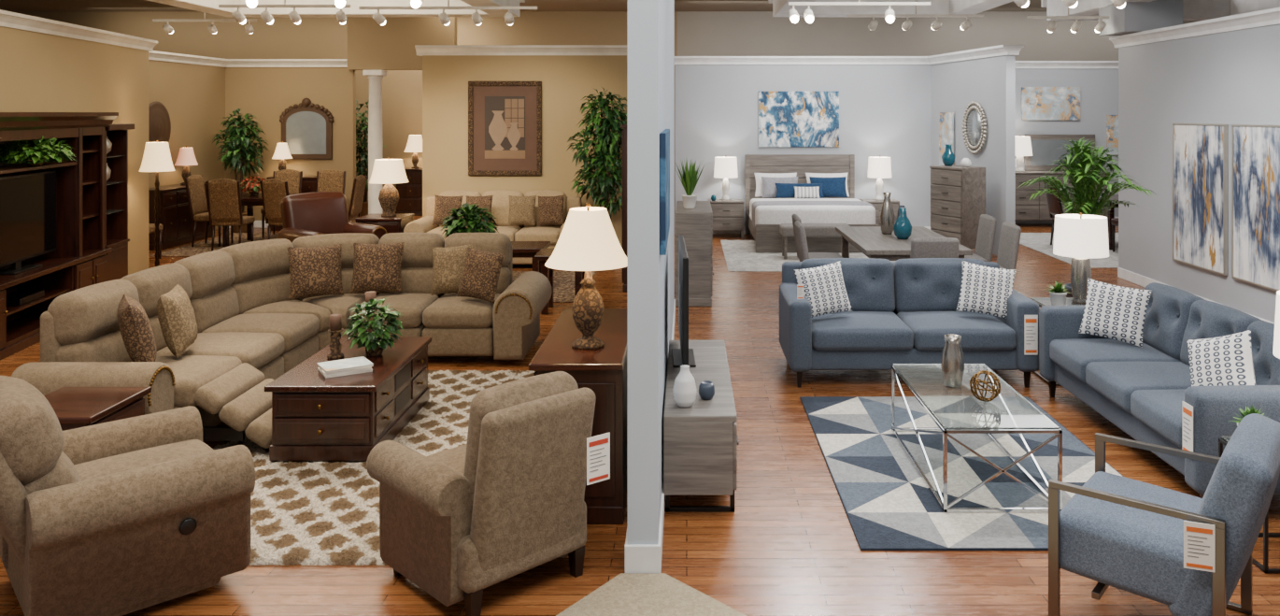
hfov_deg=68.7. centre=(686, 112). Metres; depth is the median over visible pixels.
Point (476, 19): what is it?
track light
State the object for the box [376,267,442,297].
lumbar cushion
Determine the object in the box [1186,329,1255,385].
throw pillow
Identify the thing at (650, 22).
wall
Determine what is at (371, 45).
wall header
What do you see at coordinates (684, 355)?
television
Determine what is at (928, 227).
baseboard
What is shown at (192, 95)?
wall
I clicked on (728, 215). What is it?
nightstand
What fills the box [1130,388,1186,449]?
seat cushion
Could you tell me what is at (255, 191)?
flower arrangement
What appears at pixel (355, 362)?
magazine
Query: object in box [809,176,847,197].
bed pillow
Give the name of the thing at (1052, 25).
track light
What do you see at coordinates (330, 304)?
seat cushion
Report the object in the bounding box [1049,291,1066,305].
pot
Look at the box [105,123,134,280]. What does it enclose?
display cabinet
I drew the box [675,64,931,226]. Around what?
wall
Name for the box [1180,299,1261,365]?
cushion
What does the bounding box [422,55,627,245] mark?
wall
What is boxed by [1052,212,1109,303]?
table lamp
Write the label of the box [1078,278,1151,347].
throw pillow
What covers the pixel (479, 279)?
throw pillow
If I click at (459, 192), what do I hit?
cushion
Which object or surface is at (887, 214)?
vase
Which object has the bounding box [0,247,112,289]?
shelf
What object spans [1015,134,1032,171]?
table lamp
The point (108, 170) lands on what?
vase
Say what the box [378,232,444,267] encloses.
cushion
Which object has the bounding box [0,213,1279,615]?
floor
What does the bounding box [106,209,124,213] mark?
shelf
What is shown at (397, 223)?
end table
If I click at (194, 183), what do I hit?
dining chair
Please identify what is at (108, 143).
vase
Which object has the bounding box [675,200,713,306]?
storage chest
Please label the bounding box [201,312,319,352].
seat cushion
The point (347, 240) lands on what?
cushion
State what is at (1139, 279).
baseboard
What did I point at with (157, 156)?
floor lamp
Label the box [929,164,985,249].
dresser
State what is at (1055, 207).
dining chair
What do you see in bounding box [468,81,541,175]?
framed picture
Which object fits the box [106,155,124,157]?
shelf
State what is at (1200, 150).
abstract painting
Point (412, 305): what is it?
seat cushion
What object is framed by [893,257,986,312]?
cushion
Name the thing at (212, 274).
cushion
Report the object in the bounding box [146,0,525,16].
ceiling
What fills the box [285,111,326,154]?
mirror glass
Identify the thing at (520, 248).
table
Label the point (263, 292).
lumbar cushion
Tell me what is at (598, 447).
price tag
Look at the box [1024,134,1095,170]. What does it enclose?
rectangular mirror
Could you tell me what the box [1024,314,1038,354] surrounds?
price tag
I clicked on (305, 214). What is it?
leather armchair
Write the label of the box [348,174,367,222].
dining chair
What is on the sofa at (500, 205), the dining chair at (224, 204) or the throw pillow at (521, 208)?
the throw pillow at (521, 208)
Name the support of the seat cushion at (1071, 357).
on the sofa at (1142, 391)
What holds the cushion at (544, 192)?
on the sofa at (500, 205)
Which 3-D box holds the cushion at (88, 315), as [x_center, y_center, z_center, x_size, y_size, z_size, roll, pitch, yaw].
[-3.746,1.263,5.925,0.308,0.337,0.638,0,0,0]
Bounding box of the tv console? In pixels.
[663,340,739,511]
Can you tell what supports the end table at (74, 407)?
on the floor
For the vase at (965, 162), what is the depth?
13.57 m
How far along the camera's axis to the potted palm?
9.33 m
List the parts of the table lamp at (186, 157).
lamp shade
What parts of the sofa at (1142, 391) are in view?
leg, armrest, frame, armrest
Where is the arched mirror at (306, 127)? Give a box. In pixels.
[279,98,333,158]
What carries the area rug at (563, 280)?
on the floor
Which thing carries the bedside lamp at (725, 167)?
on the nightstand at (728, 215)
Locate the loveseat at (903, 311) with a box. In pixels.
[779,257,1039,387]
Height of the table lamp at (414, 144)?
0.714 m
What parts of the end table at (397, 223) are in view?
drawer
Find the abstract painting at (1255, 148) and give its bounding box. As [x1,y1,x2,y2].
[1231,124,1279,291]
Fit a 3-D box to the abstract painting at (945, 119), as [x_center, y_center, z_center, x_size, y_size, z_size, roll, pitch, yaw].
[4.283,0.450,15.397,0.029,0.900,0.550,0,0,-8]
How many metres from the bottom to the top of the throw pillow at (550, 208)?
0.428 m
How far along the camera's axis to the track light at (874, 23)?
10.98 m
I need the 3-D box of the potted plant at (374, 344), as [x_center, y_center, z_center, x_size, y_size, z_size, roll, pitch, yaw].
[-2.081,1.427,6.222,0.400,0.373,0.414,0,0,0]
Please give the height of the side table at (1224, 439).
0.498 m
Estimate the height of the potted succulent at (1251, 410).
0.187 m
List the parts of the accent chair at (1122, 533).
metal frame, metal frame, backrest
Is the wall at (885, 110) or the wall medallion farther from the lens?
the wall at (885, 110)
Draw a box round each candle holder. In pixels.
[327,313,344,358]
[363,290,377,332]
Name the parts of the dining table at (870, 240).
leg, leg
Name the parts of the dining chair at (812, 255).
backrest, seat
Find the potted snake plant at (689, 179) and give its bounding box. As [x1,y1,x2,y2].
[674,156,704,208]
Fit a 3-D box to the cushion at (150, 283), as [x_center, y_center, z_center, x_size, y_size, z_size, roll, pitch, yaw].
[-3.746,1.263,6.575,0.308,0.337,0.638,0,0,0]
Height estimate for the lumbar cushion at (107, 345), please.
0.302 m
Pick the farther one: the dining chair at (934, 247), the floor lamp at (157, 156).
the floor lamp at (157, 156)
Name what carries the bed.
on the area rug at (740, 255)
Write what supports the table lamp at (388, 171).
on the end table at (397, 223)
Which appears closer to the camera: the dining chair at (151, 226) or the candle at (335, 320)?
the candle at (335, 320)
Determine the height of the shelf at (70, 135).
0.380 m
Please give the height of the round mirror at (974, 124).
0.820 m
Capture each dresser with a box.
[266,175,316,230]
[395,167,422,215]
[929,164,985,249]
[1015,170,1108,227]
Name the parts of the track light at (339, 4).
bulb, bulb, bulb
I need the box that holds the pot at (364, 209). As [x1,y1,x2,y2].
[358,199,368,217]
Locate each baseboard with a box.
[228,220,351,227]
[624,298,675,572]
[712,226,930,234]
[1015,216,1118,223]
[1117,267,1274,323]
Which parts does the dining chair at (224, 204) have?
post, leg, backrest, leg, seat, post, leg, leg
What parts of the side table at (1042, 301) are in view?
frame, glass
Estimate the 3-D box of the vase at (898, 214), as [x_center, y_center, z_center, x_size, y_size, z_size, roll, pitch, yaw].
[2.420,1.199,10.500,0.120,0.300,0.120,0,0,0]
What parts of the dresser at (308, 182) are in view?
drawer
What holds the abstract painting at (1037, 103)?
attached to the wall at (1099, 87)
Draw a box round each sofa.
[10,232,552,448]
[403,189,581,264]
[1038,282,1279,497]
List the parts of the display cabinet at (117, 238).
door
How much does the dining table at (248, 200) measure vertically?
0.760 m
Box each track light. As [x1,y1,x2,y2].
[152,12,256,33]
[218,0,351,24]
[244,0,423,8]
[358,0,537,25]
[788,0,930,23]
[847,0,984,30]
[1012,0,1125,8]
[1027,7,1109,32]
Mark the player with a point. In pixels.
(16, 297)
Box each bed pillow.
[753,172,796,196]
[761,176,797,197]
[775,183,824,198]
[794,186,820,198]
[805,172,849,196]
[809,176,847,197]
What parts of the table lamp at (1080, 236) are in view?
lamp shade, stem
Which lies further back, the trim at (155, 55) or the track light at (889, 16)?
the trim at (155, 55)
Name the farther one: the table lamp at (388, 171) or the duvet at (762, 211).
the duvet at (762, 211)
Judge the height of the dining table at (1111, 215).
0.760 m
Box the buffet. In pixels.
[148,182,212,250]
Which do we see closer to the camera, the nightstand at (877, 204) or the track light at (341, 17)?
the track light at (341, 17)
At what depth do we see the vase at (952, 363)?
5.57 m
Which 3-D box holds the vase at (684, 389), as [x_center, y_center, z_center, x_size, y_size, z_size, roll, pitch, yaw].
[-0.010,1.464,5.000,0.127,0.210,0.126,0,0,0]
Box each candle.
[329,313,341,330]
[365,290,375,310]
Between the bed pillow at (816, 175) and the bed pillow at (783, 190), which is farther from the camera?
the bed pillow at (816, 175)
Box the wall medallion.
[148,101,170,142]
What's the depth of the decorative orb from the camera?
5.29 m
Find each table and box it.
[43,386,151,430]
[222,192,343,246]
[264,336,431,460]
[355,213,414,233]
[511,241,550,272]
[533,248,584,314]
[835,226,972,260]
[891,363,1062,511]
[1030,297,1085,384]
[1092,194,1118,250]
[1218,435,1279,572]
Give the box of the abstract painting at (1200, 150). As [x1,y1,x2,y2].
[1172,122,1227,275]
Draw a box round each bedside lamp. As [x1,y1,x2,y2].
[713,155,738,199]
[867,155,891,199]
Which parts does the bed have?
headboard, frame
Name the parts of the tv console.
door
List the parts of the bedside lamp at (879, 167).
lamp shade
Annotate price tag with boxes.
[586,432,610,484]
[796,284,803,298]
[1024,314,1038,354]
[1182,400,1193,451]
[1183,520,1214,571]
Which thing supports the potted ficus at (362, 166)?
on the floor
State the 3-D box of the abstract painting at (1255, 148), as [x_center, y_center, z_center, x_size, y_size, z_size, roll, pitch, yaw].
[5.474,0.890,8.850,0.039,1.540,1.020,0,0,0]
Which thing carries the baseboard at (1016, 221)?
attached to the wall at (1099, 87)
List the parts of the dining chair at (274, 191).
post, leg, backrest, seat, post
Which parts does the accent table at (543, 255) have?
leg, leg, leg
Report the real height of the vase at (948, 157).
0.320 m
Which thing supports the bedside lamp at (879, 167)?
on the nightstand at (877, 204)
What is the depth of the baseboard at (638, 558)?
4.25 m
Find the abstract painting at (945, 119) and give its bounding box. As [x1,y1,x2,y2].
[938,112,953,165]
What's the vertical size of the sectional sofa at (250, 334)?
0.946 m
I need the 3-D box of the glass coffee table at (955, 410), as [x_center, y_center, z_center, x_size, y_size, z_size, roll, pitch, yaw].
[1.650,1.867,5.500,0.618,0.439,1.258,0,0,0]
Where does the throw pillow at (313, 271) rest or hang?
on the sectional sofa at (250, 334)
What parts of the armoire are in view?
door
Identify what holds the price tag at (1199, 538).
hanging from the accent chair at (1122, 533)
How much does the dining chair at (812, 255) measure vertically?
0.956 m
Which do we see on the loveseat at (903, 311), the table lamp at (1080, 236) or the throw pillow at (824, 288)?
the throw pillow at (824, 288)
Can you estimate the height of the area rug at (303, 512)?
0.032 m
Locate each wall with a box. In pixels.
[0,26,148,274]
[11,11,1200,213]
[148,59,225,229]
[225,67,355,222]
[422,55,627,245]
[627,0,674,543]
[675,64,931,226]
[931,55,1015,255]
[1015,68,1118,216]
[1118,23,1279,322]
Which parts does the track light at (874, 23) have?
rail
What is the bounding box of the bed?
[745,154,877,252]
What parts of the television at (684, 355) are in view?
casing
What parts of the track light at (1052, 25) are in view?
rail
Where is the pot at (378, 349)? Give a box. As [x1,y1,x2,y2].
[364,337,383,355]
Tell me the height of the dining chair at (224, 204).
1.110 m
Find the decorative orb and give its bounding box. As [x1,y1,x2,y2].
[969,369,1000,401]
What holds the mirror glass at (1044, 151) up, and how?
attached to the rectangular mirror at (1044, 147)
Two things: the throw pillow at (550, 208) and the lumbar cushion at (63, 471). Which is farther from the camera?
the throw pillow at (550, 208)
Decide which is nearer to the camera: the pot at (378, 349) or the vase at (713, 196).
the pot at (378, 349)
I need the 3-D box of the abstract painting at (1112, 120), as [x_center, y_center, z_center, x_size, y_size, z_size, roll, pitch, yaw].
[8.200,0.425,17.579,0.600,0.750,0.029,0,0,0]
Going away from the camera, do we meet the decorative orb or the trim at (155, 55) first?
the decorative orb
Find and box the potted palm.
[1017,137,1154,297]
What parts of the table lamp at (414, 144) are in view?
lamp shade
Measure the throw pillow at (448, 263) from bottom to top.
0.441 m
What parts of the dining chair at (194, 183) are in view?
post, leg, backrest, seat, leg, leg, leg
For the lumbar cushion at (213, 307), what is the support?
on the sectional sofa at (250, 334)
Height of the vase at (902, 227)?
0.330 m
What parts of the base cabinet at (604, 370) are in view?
panel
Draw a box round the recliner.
[0,375,255,615]
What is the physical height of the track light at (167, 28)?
1.040 m
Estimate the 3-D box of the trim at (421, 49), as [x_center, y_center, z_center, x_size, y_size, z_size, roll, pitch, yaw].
[-2.060,-0.890,13.575,3.680,0.140,0.320,0,0,0]
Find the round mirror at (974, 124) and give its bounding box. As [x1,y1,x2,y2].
[961,100,987,154]
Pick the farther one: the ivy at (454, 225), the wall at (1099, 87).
the wall at (1099, 87)
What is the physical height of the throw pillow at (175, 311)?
0.408 m
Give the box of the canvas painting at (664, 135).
[659,128,669,255]
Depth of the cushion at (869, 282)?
7.72 m
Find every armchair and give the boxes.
[277,191,386,242]
[366,370,596,615]
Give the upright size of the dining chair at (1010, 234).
0.956 m
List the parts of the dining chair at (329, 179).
post, post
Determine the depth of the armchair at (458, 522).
3.95 m
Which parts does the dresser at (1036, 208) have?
drawer, drawer, drawer, drawer, drawer, drawer, drawer, drawer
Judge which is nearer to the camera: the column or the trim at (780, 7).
the trim at (780, 7)
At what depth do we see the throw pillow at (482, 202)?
12.79 m
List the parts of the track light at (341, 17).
rail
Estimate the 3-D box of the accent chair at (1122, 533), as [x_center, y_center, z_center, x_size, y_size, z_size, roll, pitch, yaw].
[1.962,1.665,3.791,0.773,0.870,0.718,0,0,38]
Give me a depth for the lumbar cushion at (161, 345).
6.36 m
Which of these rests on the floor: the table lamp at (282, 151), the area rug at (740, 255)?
the area rug at (740, 255)
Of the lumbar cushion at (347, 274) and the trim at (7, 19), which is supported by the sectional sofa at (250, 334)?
the lumbar cushion at (347, 274)
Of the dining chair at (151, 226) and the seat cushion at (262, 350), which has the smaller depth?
the seat cushion at (262, 350)
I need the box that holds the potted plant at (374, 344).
[341,297,403,355]
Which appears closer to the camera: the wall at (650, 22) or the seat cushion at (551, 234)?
the wall at (650, 22)
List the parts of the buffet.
drawer, drawer, drawer, drawer, drawer, drawer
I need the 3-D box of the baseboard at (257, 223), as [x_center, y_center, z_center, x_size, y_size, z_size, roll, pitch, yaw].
[-7.250,2.035,16.992,2.300,0.130,0.015,0,0,0]
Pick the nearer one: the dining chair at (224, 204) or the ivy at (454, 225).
the ivy at (454, 225)
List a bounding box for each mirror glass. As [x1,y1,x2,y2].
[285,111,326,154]
[967,110,981,145]
[1030,140,1089,165]
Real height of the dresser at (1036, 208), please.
1.000 m
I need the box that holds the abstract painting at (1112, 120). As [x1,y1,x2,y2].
[1106,114,1118,155]
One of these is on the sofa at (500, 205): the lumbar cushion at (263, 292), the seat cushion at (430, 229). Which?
the seat cushion at (430, 229)
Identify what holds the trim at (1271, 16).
attached to the wall at (1230, 78)
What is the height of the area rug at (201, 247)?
0.008 m
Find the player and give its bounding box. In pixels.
[6,289,44,305]
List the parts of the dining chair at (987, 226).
seat, backrest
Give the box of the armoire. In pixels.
[620,124,627,292]
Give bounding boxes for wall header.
[347,16,456,70]
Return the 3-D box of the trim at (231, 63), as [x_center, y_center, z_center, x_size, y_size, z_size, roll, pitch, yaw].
[-7.275,-0.890,17.075,2.410,0.140,0.320,0,0,0]
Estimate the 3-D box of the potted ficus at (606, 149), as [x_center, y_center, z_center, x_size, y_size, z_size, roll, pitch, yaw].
[-1.129,0.870,12.888,1.107,2.461,1.019,0,0,0]
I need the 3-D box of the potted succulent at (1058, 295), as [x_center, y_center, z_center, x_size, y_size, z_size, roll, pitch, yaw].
[2.888,1.410,7.262,0.189,0.198,0.160,0,0,0]
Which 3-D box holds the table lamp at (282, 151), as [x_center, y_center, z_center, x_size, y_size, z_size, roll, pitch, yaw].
[-7.220,0.832,16.680,0.340,0.634,0.340,0,0,0]
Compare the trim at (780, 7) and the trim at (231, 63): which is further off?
the trim at (231, 63)
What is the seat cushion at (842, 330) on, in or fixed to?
on the loveseat at (903, 311)
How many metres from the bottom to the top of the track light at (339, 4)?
1.292 m
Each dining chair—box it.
[148,223,163,258]
[184,174,233,246]
[205,178,255,251]
[259,178,289,239]
[260,169,302,238]
[315,169,346,194]
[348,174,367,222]
[791,213,842,258]
[794,220,809,261]
[910,236,959,258]
[964,213,996,261]
[996,221,1021,270]
[1044,177,1067,244]
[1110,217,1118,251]
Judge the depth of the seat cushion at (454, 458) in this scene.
4.35 m
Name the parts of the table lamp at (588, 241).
lamp shade, stem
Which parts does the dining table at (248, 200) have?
leg, leg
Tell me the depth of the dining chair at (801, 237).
9.55 m
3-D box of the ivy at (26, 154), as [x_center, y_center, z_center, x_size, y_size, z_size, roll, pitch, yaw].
[-6.066,0.353,8.710,0.728,0.288,0.692,0,0,0]
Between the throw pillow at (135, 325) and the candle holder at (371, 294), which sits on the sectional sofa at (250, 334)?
the throw pillow at (135, 325)
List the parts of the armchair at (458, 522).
leg, armrest, leg, backrest, panel, leg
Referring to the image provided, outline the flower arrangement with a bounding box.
[240,174,265,195]
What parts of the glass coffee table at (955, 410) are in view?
leg, leg, frame, glass, frame, leg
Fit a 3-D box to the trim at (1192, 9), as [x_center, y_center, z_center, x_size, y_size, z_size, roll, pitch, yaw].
[6.600,-1.480,12.025,2.920,0.320,3.050,0,0,0]
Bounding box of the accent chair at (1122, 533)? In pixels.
[1048,412,1279,615]
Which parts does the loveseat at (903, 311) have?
armrest, leg, frame, frame, armrest, leg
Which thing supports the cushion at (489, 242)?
on the sectional sofa at (250, 334)
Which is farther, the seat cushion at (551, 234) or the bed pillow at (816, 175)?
the bed pillow at (816, 175)
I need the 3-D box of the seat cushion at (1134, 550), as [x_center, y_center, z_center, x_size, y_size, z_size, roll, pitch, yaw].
[1.878,1.745,3.856,0.560,0.263,0.640,0,0,38]
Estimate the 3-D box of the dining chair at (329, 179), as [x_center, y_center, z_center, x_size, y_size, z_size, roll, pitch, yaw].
[-6.100,1.536,15.792,0.490,1.110,0.564,0,0,0]
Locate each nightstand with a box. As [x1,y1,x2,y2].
[708,199,744,238]
[859,199,899,226]
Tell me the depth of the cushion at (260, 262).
7.84 m
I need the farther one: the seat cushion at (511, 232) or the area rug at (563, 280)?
the seat cushion at (511, 232)
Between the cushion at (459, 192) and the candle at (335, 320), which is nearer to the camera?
the candle at (335, 320)
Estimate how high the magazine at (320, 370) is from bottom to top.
0.014 m
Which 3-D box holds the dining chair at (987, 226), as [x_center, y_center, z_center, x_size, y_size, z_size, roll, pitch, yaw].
[3.113,1.622,10.400,0.546,0.956,0.460,0,0,0]
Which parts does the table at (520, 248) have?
leg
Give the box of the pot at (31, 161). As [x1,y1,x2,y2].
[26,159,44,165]
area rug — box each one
[148,232,278,255]
[212,369,534,565]
[512,270,595,302]
[720,240,895,271]
[799,396,1123,550]
[1019,232,1118,268]
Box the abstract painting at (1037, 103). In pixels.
[1021,86,1080,120]
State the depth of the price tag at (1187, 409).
4.87 m
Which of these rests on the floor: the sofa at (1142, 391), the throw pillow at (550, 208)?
the sofa at (1142, 391)
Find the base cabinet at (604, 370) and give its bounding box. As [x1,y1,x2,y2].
[528,308,627,524]
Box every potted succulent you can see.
[1045,281,1070,305]
[1230,405,1265,426]
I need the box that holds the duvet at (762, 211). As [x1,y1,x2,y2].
[749,198,875,226]
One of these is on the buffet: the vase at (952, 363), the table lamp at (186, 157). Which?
the table lamp at (186, 157)
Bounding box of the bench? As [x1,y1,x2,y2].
[779,223,849,258]
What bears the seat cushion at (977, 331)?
on the loveseat at (903, 311)
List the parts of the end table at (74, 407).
drawer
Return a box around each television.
[0,170,56,274]
[671,235,696,367]
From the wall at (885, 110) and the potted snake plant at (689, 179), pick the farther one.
the wall at (885, 110)
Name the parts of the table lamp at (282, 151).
lamp shade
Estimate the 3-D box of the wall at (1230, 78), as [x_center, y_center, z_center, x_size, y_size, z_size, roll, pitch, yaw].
[5.600,0.575,6.450,0.200,3.050,10.900,0,0,0]
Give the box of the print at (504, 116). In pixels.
[484,96,525,158]
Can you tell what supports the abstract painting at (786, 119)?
attached to the wall at (885, 110)
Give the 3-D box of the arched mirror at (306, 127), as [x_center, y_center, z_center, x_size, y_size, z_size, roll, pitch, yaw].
[-6.900,0.295,16.954,0.986,1.110,0.160,0,0,0]
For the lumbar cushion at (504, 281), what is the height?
0.302 m
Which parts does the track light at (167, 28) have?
rail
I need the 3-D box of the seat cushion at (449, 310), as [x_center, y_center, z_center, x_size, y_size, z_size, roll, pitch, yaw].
[-1.900,1.705,8.040,0.588,0.236,0.703,0,0,0]
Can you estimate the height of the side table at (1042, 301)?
0.588 m
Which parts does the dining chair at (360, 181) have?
post, seat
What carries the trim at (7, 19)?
attached to the wall at (40, 72)
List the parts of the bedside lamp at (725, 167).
lamp shade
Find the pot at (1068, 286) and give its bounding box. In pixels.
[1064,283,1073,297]
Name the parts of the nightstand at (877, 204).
drawer, drawer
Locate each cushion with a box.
[23,451,81,494]
[47,279,139,344]
[55,328,132,361]
[74,439,213,480]
[120,263,192,317]
[148,307,195,351]
[155,355,241,407]
[156,331,284,369]
[173,250,235,299]
[189,285,239,333]
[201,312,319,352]
[217,238,293,284]
[230,272,296,314]
[242,299,330,333]
[292,232,379,268]
[296,268,376,300]
[301,293,365,328]
[349,292,438,327]
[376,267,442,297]
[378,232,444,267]
[422,293,500,328]
[426,226,467,241]
[426,444,466,474]
[438,189,482,226]
[443,266,510,294]
[444,232,511,267]
[482,189,524,227]
[484,226,521,241]
[514,226,560,244]
[524,189,566,226]
[799,257,895,312]
[811,311,913,350]
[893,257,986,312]
[896,311,1016,350]
[1049,338,1181,383]
[1060,470,1202,604]
[1085,361,1191,413]
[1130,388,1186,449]
[1142,282,1204,360]
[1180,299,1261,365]
[1246,320,1279,384]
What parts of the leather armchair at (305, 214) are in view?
armrest, backrest, armrest, nailhead trim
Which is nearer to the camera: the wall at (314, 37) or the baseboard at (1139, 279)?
the baseboard at (1139, 279)
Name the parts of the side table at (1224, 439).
leg, frame, glass, leg, frame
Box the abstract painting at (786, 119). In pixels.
[758,91,839,146]
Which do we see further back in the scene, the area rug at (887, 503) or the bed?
the bed
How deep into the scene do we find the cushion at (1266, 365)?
5.31 m
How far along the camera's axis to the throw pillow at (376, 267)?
8.11 m
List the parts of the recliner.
panel, armrest, armrest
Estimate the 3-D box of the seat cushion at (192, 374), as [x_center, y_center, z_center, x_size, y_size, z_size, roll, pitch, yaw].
[-3.290,1.705,5.925,0.703,0.236,0.638,0,0,0]
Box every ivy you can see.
[0,135,77,165]
[440,201,498,238]
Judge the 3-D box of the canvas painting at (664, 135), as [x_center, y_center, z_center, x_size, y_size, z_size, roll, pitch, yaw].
[-0.114,0.390,5.025,0.028,0.580,1.150,0,0,0]
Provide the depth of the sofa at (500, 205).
13.06 m
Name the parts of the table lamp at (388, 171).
lamp shade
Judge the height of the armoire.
1.950 m
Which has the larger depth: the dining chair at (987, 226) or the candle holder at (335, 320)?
the dining chair at (987, 226)
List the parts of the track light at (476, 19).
rail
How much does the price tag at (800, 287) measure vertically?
0.110 m
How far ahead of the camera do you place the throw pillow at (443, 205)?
12.77 m
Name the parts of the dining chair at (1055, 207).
leg, backrest, post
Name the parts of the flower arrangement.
pot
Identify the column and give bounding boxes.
[362,70,387,213]
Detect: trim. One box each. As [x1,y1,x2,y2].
[0,9,157,51]
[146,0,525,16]
[148,50,227,67]
[225,58,347,67]
[414,44,627,56]
[674,56,930,65]
[768,0,1012,16]
[927,44,1023,64]
[1015,60,1118,68]
[1041,0,1279,20]
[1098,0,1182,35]
[1109,7,1279,48]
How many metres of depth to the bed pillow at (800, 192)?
15.12 m
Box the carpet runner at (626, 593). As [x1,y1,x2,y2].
[555,572,746,615]
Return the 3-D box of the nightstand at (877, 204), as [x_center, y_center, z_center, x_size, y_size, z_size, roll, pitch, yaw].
[3.250,1.790,15.739,0.600,0.620,0.442,0,0,0]
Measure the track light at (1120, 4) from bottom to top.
1.252 m
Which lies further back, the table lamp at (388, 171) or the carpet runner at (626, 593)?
the table lamp at (388, 171)
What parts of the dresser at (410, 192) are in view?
drawer, drawer, drawer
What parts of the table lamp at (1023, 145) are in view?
lamp shade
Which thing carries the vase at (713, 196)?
on the nightstand at (728, 215)
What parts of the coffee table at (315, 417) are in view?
drawer, drawer, drawer, drawer, drawer, drawer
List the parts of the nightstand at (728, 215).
drawer, drawer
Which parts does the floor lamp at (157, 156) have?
lamp shade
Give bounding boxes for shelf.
[0,128,78,173]
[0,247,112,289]
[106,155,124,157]
[106,181,124,184]
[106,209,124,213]
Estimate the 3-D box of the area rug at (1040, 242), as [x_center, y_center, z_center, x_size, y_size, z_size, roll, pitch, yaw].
[6.600,2.095,14.400,2.600,0.008,3.600,0,0,0]
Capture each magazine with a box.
[316,355,373,372]
[317,367,372,378]
[319,366,371,375]
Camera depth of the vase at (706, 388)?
5.09 m
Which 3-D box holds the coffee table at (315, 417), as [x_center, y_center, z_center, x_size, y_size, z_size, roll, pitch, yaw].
[-2.158,1.839,6.103,0.664,0.450,1.234,0,0,0]
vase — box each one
[106,136,112,154]
[106,163,111,180]
[672,364,696,407]
[698,380,714,399]
[711,194,716,200]
[880,192,894,234]
[893,207,911,239]
[896,205,907,217]
[940,333,964,387]
[941,143,955,166]
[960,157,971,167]
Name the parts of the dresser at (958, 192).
drawer, drawer, drawer, drawer, drawer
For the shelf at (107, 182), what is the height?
0.010 m
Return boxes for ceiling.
[0,0,1046,11]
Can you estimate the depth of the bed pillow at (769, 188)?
15.47 m
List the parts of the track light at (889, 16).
bulb, bulb, rail, bulb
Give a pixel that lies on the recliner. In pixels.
(124, 516)
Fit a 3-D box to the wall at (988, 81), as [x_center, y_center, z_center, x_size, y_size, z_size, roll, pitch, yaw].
[4.469,0.575,14.759,0.140,3.050,2.724,0,0,-8]
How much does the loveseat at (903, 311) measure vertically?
0.878 m
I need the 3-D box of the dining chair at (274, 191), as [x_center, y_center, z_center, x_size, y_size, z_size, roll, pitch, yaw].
[-6.014,1.536,14.061,0.490,1.110,0.564,0,0,20]
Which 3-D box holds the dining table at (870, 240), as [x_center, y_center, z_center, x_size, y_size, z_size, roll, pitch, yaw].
[2.280,1.725,10.100,1.050,0.750,1.900,0,0,0]
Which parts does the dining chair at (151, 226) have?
seat, leg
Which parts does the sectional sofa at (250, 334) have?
panel, armrest, nailhead trim, recline arm, panel, panel, panel, panel, panel, panel, panel, nailhead trim, armrest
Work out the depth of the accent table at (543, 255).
9.69 m
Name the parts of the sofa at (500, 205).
armrest, frame, armrest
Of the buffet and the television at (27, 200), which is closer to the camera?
the television at (27, 200)
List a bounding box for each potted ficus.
[211,108,268,232]
[355,99,386,217]
[566,86,627,220]
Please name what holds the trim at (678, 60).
attached to the wall at (885, 110)
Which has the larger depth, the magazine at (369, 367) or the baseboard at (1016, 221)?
the baseboard at (1016, 221)
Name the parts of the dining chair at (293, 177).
leg, backrest, post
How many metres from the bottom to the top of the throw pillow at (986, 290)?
0.435 m
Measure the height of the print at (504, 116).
0.900 m
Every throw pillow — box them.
[117,293,156,361]
[156,284,197,357]
[287,243,343,298]
[349,241,404,293]
[431,243,472,295]
[432,194,463,225]
[456,247,504,302]
[464,195,492,225]
[507,195,536,225]
[537,194,564,226]
[793,260,852,317]
[956,260,1016,318]
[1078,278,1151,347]
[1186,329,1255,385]
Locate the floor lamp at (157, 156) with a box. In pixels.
[139,140,174,266]
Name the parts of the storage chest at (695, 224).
drawer, drawer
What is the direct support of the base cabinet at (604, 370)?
on the floor
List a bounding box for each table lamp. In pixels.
[174,145,198,184]
[271,141,292,170]
[369,156,408,216]
[403,133,422,168]
[544,202,627,349]
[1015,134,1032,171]
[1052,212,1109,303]
[1272,290,1279,358]
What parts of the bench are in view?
leg, leg, seat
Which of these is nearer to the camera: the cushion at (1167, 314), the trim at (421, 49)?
the cushion at (1167, 314)

